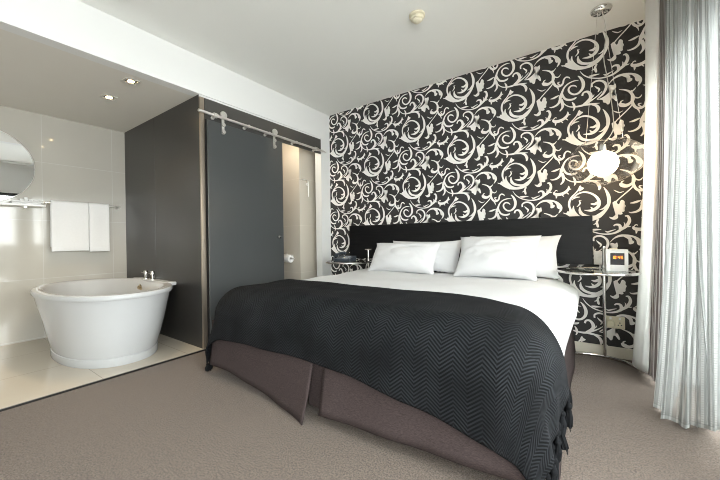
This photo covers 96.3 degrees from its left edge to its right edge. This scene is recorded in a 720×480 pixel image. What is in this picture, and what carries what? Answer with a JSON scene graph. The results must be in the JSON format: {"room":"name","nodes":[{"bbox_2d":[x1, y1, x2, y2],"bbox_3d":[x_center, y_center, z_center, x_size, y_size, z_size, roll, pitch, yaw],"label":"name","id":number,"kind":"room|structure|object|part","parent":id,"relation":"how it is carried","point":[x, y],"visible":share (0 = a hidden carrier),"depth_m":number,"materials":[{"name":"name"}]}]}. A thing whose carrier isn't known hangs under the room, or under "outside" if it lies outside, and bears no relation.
{"room":"hotel room","nodes":[
{"label":"hotel room","id":0,"kind":"room"},
{"bbox_2d":[0,105,126,345],"bbox_3d":[-3.101,-0.164,3.464,0.100,2.329,4.450,-1,0,35],"label":"tiled wall","id":1,"kind":"structure","parent":0,"point":[74,161],"depth_m":3.29,"materials":[{"name":"beige tile"}]},
{"bbox_2d":[0,131,34,200],"bbox_3d":[-3.426,-0.693,2.913,0.018,0.698,0.698,-1,0,35],"label":"round mirror","id":2,"kind":"object","parent":1,"relation":"attached to","point":[17,167],"visible":1,"depth_m":3.07,"materials":[{"name":"mirror"}]},
{"bbox_2d":[0,202,45,207],"bbox_3d":[-3.391,-0.322,2.861,0.130,0.034,0.855,-1,0,35],"label":"shelf","id":3,"kind":"object","parent":1,"relation":"attached to","point":[1,204],"visible":1,"depth_m":3.05,"materials":[{"name":"white plastic"}]},
{"bbox_2d":[10,197,41,204],"bbox_3d":[-3.219,-0.376,3.108,0.107,0.066,0.204,-1,0,35],"label":"cloth","id":4,"kind":"object","parent":3,"relation":"on","point":[24,200],"visible":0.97,"depth_m":3.08,"materials":[{"name":"white fabric"}]},
{"bbox_2d":[42,201,119,208],"bbox_3d":[-2.979,-0.376,3.482,0.083,0.035,0.645,-1,0,35],"label":"towel rail","id":5,"kind":"object","parent":1,"relation":"attached to","point":[43,202],"visible":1,"depth_m":3.26,"materials":[{"name":"metal"}]},
{"bbox_2d":[50,200,88,251],"bbox_3d":[-3.022,-0.143,3.360,0.062,0.516,0.299,-1,0,35],"label":"bath towel","id":6,"kind":"object","parent":5,"relation":"hanging from","point":[69,221],"visible":1,"depth_m":3.33,"materials":[{"name":"white fabric"}]},
{"bbox_2d":[88,203,109,251],"bbox_3d":[-2.882,-0.139,3.557,0.063,0.529,0.181,-1,0,35],"label":"bath towel","id":7,"kind":"object","parent":5,"relation":"hanging from","point":[99,234],"visible":0.96,"depth_m":3.54,"materials":[{"name":"white fabric"}]},
{"bbox_2d":[0,29,192,132],"bbox_3d":[-2.425,-1.306,2.968,1.598,0.060,4.450,-1,0,35],"label":"ceiling","id":8,"kind":"structure","parent":0,"point":[36,77],"depth_m":2.74,"materials":[{"name":"paint"}]},
{"bbox_2d":[100,94,117,100],"bbox_3d":[-2.243,-1.275,2.880,0.104,0.006,0.104,-1,0,35],"label":"recessed light","id":9,"kind":"object","parent":8,"relation":"in","point":[106,96],"visible":1,"depth_m":2.88,"materials":[{"name":"metal"}]},
{"bbox_2d":[121,77,140,85],"bbox_3d":[-1.847,-1.279,2.600,0.104,0.006,0.104,-1,0,35],"label":"recessed light","id":10,"kind":"object","parent":8,"relation":"in","point":[128,80],"visible":1,"depth_m":2.60,"materials":[{"name":"metal"}]},
{"bbox_2d":[0,0,320,153],"bbox_3d":[-1.784,-1.344,2.405,0.100,0.540,4.277,-1,0,35],"label":"wall","id":11,"kind":"structure","parent":0,"point":[75,27],"depth_m":2.57,"materials":[{"name":"white paint"}]},
{"bbox_2d":[199,96,207,348],"bbox_3d":[-1.393,-0.152,2.866,0.020,2.232,0.040,-1,0,35],"label":"trim","id":12,"kind":"structure","parent":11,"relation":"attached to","point":[201,99],"depth_m":2.86,"materials":[{"name":"wood"}]},
{"bbox_2d":[199,94,319,138],"bbox_3d":[-1.001,-1.286,3.511,0.083,0.022,1.568,-1,0,35],"label":"trim","id":13,"kind":"structure","parent":11,"relation":"attached to","point":[199,94],"depth_m":3.30,"materials":[{"name":"white paint"}]},
{"bbox_2d":[124,94,202,348],"bbox_3d":[-2.084,-0.155,3.361,1.678,2.254,0.045,-1,0,35],"label":"wall partition","id":14,"kind":"structure","parent":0,"point":[162,157],"depth_m":3.18,"materials":[{"name":"grey paint"}]},
{"bbox_2d":[204,119,209,338],"bbox_3d":[-1.175,-0.062,3.164,0.012,2.045,0.687,-1,0,35],"label":"panel","id":15,"kind":"object","parent":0,"point":[205,120],"visible":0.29,"depth_m":2.89,"materials":[{"name":"black wood"}]},
{"bbox_2d":[198,108,325,332],"bbox_3d":[-0.918,-0.120,3.427,0.103,2.122,1.620,-1,0,35],"label":"door","id":16,"kind":"structure","parent":15,"relation":"attached to","point":[245,168],"depth_m":3.13,"materials":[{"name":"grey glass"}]},
{"bbox_3d":[-0.932,-1.109,3.423,0.103,0.057,1.620,-1,0,35],"label":"door rail","id":17,"kind":"part","parent":16,"relation":"part of","materials":[{"name":"silver metal"}]},
{"bbox_2d":[282,143,316,279],"bbox_3d":[-1.267,-0.171,4.675,1.484,2.254,0.350,-1,0,35],"label":"wall","id":18,"kind":"structure","parent":0,"point":[299,210],"depth_m":4.20,"materials":[{"name":"beige tile"}]},
{"bbox_3d":[-0.909,0.207,4.165,0.237,0.070,0.075,-1,0,35],"label":"toilet roll holder","id":19,"kind":"object","parent":18,"relation":"attached to","visible":0},
{"bbox_2d":[284,254,293,262],"bbox_3d":[-0.920,0.238,4.135,0.100,0.104,0.104,-1,0,35],"label":"toilet roll","id":20,"kind":"object","parent":19,"relation":"on","point":[287,257],"visible":0.86,"depth_m":4.10,"materials":[{"name":"paper"}]},
{"bbox_2d":[315,112,330,276],"bbox_3d":[-0.480,-0.338,4.221,0.100,2.600,0.173,-1,0,35],"label":"wall pier","id":21,"kind":"object","parent":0,"point":[322,161],"visible":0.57,"depth_m":4.17,"materials":[{"name":"white paint"}]},
{"bbox_2d":[0,334,719,479],"bbox_3d":[-1.310,1.006,1.345,5.254,0.075,5.850,-1,0,35],"label":"floor","id":22,"kind":"structure","parent":0,"point":[177,419],"depth_m":1.61,"materials":[{"name":"beige carpet"}]},
{"bbox_2d":[0,349,204,411],"bbox_3d":[-2.146,0.987,1.767,0.008,0.012,2.768,-1,0,35],"label":"trim","id":23,"kind":"structure","parent":22,"relation":"on","point":[125,373],"depth_m":2.20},
{"bbox_2d":[30,270,175,368],"bbox_3d":[-2.350,0.651,2.964,1.588,0.650,0.923,-1,0,35],"label":"bathtub","id":24,"kind":"object","parent":22,"relation":"on","point":[103,322],"visible":1,"depth_m":2.49,"materials":[{"name":"white ceramic"}]},
{"bbox_2d":[141,270,148,278],"bbox_3d":[-2.285,0.365,3.423,0.052,0.084,0.070,-1,0,35],"label":"tap","id":25,"kind":"object","parent":24,"relation":"on","point":[145,272],"depth_m":3.42,"materials":[{"name":"silver metal"}]},
{"bbox_2d":[148,271,154,279],"bbox_3d":[-2.154,0.364,3.330,0.052,0.084,0.070,-1,0,35],"label":"tap","id":26,"kind":"object","parent":24,"relation":"on","point":[152,273],"depth_m":3.32,"materials":[{"name":"silver metal"}]},
{"bbox_2d":[326,249,371,267],"bbox_3d":[-0.134,0.533,3.735,0.517,0.850,0.517,-1,0,35],"label":"bedside table","id":27,"kind":"object","parent":22,"relation":"on","point":[368,259],"visible":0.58,"depth_m":3.63,"materials":[{"name":"silver glass"}]},
{"bbox_2d":[333,251,355,261],"bbox_3d":[-0.173,0.190,3.743,0.200,0.114,0.226,-1,0,27],"label":"telephone","id":28,"kind":"object","parent":27,"relation":"on","point":[341,258],"visible":1,"depth_m":3.71,"materials":[{"name":"plastic"}]},
{"bbox_3d":[-0.144,0.253,3.733,0.480,0.012,0.480,-1,0,35],"label":"glass","id":29,"kind":"part","parent":27,"relation":"part of","materials":[{"name":"clear glass"}]},
{"bbox_2d":[210,320,575,479],"bbox_3d":[0.309,0.662,2.450,2.162,0.590,1.996,-1,0,35],"label":"bed","id":30,"kind":"object","parent":22,"relation":"on","point":[287,380],"visible":0.3,"depth_m":1.60,"materials":[{"name":"fabric"}]},
{"bbox_3d":[-0.682,0.767,1.998,1.006,0.391,0.108,-1,0,35],"label":"valance panel","id":31,"kind":"part","parent":30,"relation":"part of","materials":[{"name":"brown fabric"}]},
{"bbox_3d":[0.187,0.732,1.410,0.955,0.341,0.056,-1,0,35],"label":"valance panel","id":32,"kind":"part","parent":30,"relation":"part of","materials":[{"name":"brown fabric"}]},
{"bbox_2d":[304,268,578,354],"bbox_3d":[0.326,0.519,2.442,2.174,0.400,1.856,-1,0,35],"label":"sheet","id":33,"kind":"object","parent":30,"relation":"on","point":[554,301],"visible":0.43,"depth_m":2.27,"materials":[{"name":"white fabric"}]},
{"bbox_2d":[205,279,572,479],"bbox_3d":[-0.063,0.672,1.951,2.266,0.708,0.675,-1,0,35],"label":"throw blanket","id":34,"kind":"object","parent":33,"relation":"on","point":[494,372],"visible":0.94,"depth_m":1.36,"materials":[{"name":"black fabric"}]},
{"bbox_2d":[367,243,440,274],"bbox_3d":[0.431,0.176,3.266,0.758,0.298,0.269,-1,0,35],"label":"pillow","id":35,"kind":"object","parent":33,"relation":"on","point":[419,258],"visible":0.99,"depth_m":3.15,"materials":[{"name":"white fabric"}]},
{"bbox_2d":[393,240,460,272],"bbox_3d":[0.640,0.163,3.266,0.789,0.322,0.190,-1,0,35],"label":"pillow","id":36,"kind":"object","parent":33,"relation":"on","point":[447,257],"visible":0.38,"depth_m":3.09,"materials":[{"name":"white fabric"}]},
{"bbox_2d":[453,235,541,280],"bbox_3d":[1.150,0.142,2.742,0.670,0.355,0.301,-1,0,35],"label":"pillow","id":37,"kind":"object","parent":33,"relation":"on","point":[513,257],"visible":1,"depth_m":2.64,"materials":[{"name":"white fabric"}]},
{"bbox_2d":[470,235,560,278],"bbox_3d":[1.308,0.137,2.800,0.748,0.353,0.208,-1,0,35],"label":"pillow","id":38,"kind":"object","parent":33,"relation":"on","point":[546,261],"visible":0.28,"depth_m":2.61,"materials":[{"name":"white fabric"}]},
{"bbox_3d":[1.215,0.721,1.895,0.040,0.390,1.808,-1,0,36],"label":"valance panel","id":39,"kind":"part","parent":30,"relation":"part of","materials":[{"name":"brown fabric"}]},
{"bbox_2d":[556,246,643,374],"bbox_3d":[1.754,0.492,2.394,0.525,0.887,0.543,-1,0,35],"label":"bedside table","id":40,"kind":"object","parent":22,"relation":"on","point":[590,271],"visible":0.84,"depth_m":2.50,"materials":[{"name":"silver glass"}]},
{"bbox_3d":[1.740,0.231,2.379,0.480,0.012,0.480,-1,0,35],"label":"glass","id":41,"kind":"part","parent":40,"relation":"part of","materials":[{"name":"clear glass"}]},
{"bbox_3d":[1.931,0.487,2.546,0.023,0.855,0.023,-1,0,35],"label":"post","id":42,"kind":"part","parent":40,"relation":"part of","materials":[{"name":"silver metal"}]},
{"bbox_2d":[605,248,627,271],"bbox_3d":[1.872,0.141,2.352,0.126,0.164,0.100,-1,0,35],"label":"clock radio","id":43,"kind":"object","parent":40,"relation":"on","point":[616,259],"visible":1,"depth_m":2.32,"materials":[{"name":"white plastic"}]},
{"bbox_2d":[79,0,644,115],"bbox_3d":[-0.656,-1.665,0.844,3.556,0.080,5.850,-1,0,35],"label":"ceiling","id":44,"kind":"structure","parent":0,"point":[330,57],"depth_m":2.57,"materials":[{"name":"paint"}]},
{"bbox_2d":[409,9,424,23],"bbox_3d":[0.417,-1.617,2.356,0.116,0.054,0.116,-1,0,35],"label":"smoke detector","id":45,"kind":"object","parent":44,"relation":"attached to","point":[417,16],"visible":1,"depth_m":2.33,"materials":[{"name":"beige plastic"}]},
{"bbox_2d":[568,3,645,184],"bbox_3d":[1.762,-1.031,2.319,0.464,1.263,0.460,-1,0,35],"label":"pendant lamp","id":46,"kind":"object","parent":44,"relation":"hanging from","point":[604,162],"visible":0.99,"depth_m":2.28,"materials":[{"name":"white glass"}]},
{"bbox_3d":[1.750,-0.551,2.324,0.185,0.180,0.185,-1,0,35],"label":"globe","id":47,"kind":"part","parent":46,"relation":"part of","materials":[{"name":"white glass"}]},
{"bbox_3d":[1.769,-0.557,2.320,0.464,0.314,0.460,-1,0,35],"label":"lamp shade","id":48,"kind":"part","parent":46,"relation":"part of","materials":[{"name":"clear glass"}]},
{"bbox_3d":[1.769,-1.161,2.302,0.067,0.944,0.006,-1,0,35],"label":"power cord","id":49,"kind":"part","parent":46,"relation":"part of","materials":[{"name":"silver metal"}]},
{"bbox_2d":[632,0,659,373],"bbox_3d":[1.949,-0.369,2.219,0.107,2.563,0.493,-1,0,34],"label":"curtain","id":50,"kind":"object","parent":44,"relation":"hanging from","point":[641,348],"visible":1,"depth_m":2.15,"materials":[{"name":"white fabric"}]},
{"bbox_2d":[649,0,665,380],"bbox_3d":[1.889,-0.371,2.063,0.047,2.555,0.250,-1,0,26],"label":"curtain","id":51,"kind":"object","parent":44,"relation":"hanging from","point":[658,269],"visible":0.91,"depth_m":2.01,"materials":[{"name":"white fabric"}]},
{"bbox_3d":[0.545,-1.631,0.033,0.190,0.015,5.520,-1,0,35],"label":"trim","id":52,"kind":"structure","parent":44,"relation":"attached to","visible":0},
{"bbox_2d":[653,0,706,428],"bbox_3d":[1.731,-0.359,1.779,0.199,2.573,0.559,-1,0,35],"label":"curtain","id":53,"kind":"object","parent":52,"relation":"hanging from","point":[675,383],"visible":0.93,"depth_m":1.67,"materials":[{"name":"white fabric"}]},
{"bbox_2d":[696,0,719,431],"bbox_3d":[1.546,-0.355,1.282,0.146,2.573,0.661,-1,0,29],"label":"curtain","id":54,"kind":"object","parent":52,"relation":"hanging from","point":[707,11],"visible":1,"depth_m":1.50,"materials":[{"name":"white fabric"}]},
{"bbox_2d":[329,19,644,348],"bbox_3d":[0.397,-0.349,3.764,5.254,2.600,0.101,-1,0,35],"label":"wall","id":55,"kind":"structure","parent":0,"point":[495,142],"depth_m":2.94,"materials":[{"name":"paper"}]},
{"bbox_2d":[349,215,592,264],"bbox_3d":[0.885,0.012,3.322,2.455,0.397,0.058,-1,0,35],"label":"headboard","id":56,"kind":"object","parent":55,"relation":"attached to","point":[575,244],"visible":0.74,"depth_m":3.04,"materials":[{"name":"black wood"}]},
{"bbox_2d":[594,251,601,264],"bbox_3d":[1.934,0.144,2.605,0.074,0.110,0.014,-1,0,35],"label":"switch plate","id":57,"kind":"object","parent":55,"relation":"attached to","point":[597,254],"visible":0.77,"depth_m":2.61,"materials":[{"name":"white plastic"}]},
{"bbox_2d":[575,341,632,359],"bbox_3d":[0.905,0.903,3.349,3.144,0.086,0.014,-1,0,35],"label":"baseboard","id":58,"kind":"structure","parent":55,"relation":"attached to","point":[621,353],"depth_m":2.58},
{"bbox_2d":[606,315,624,329],"bbox_3d":[2.012,0.653,2.540,0.122,0.096,0.041,-1,0,35],"label":"power outlet","id":59,"kind":"object","parent":55,"relation":"attached to","point":[615,322],"visible":0.97,"depth_m":2.54,"materials":[{"name":"beige plastic"}]},
{"bbox_2d":[663,66,665,273],"bbox_3d":[2.247,-0.369,2.189,0.412,2.600,0.320,-1,0,35],"label":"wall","id":60,"kind":"structure","parent":0,"point":[665,66],"depth_m":2.15,"materials":[{"name":"white paint"}]}
]}

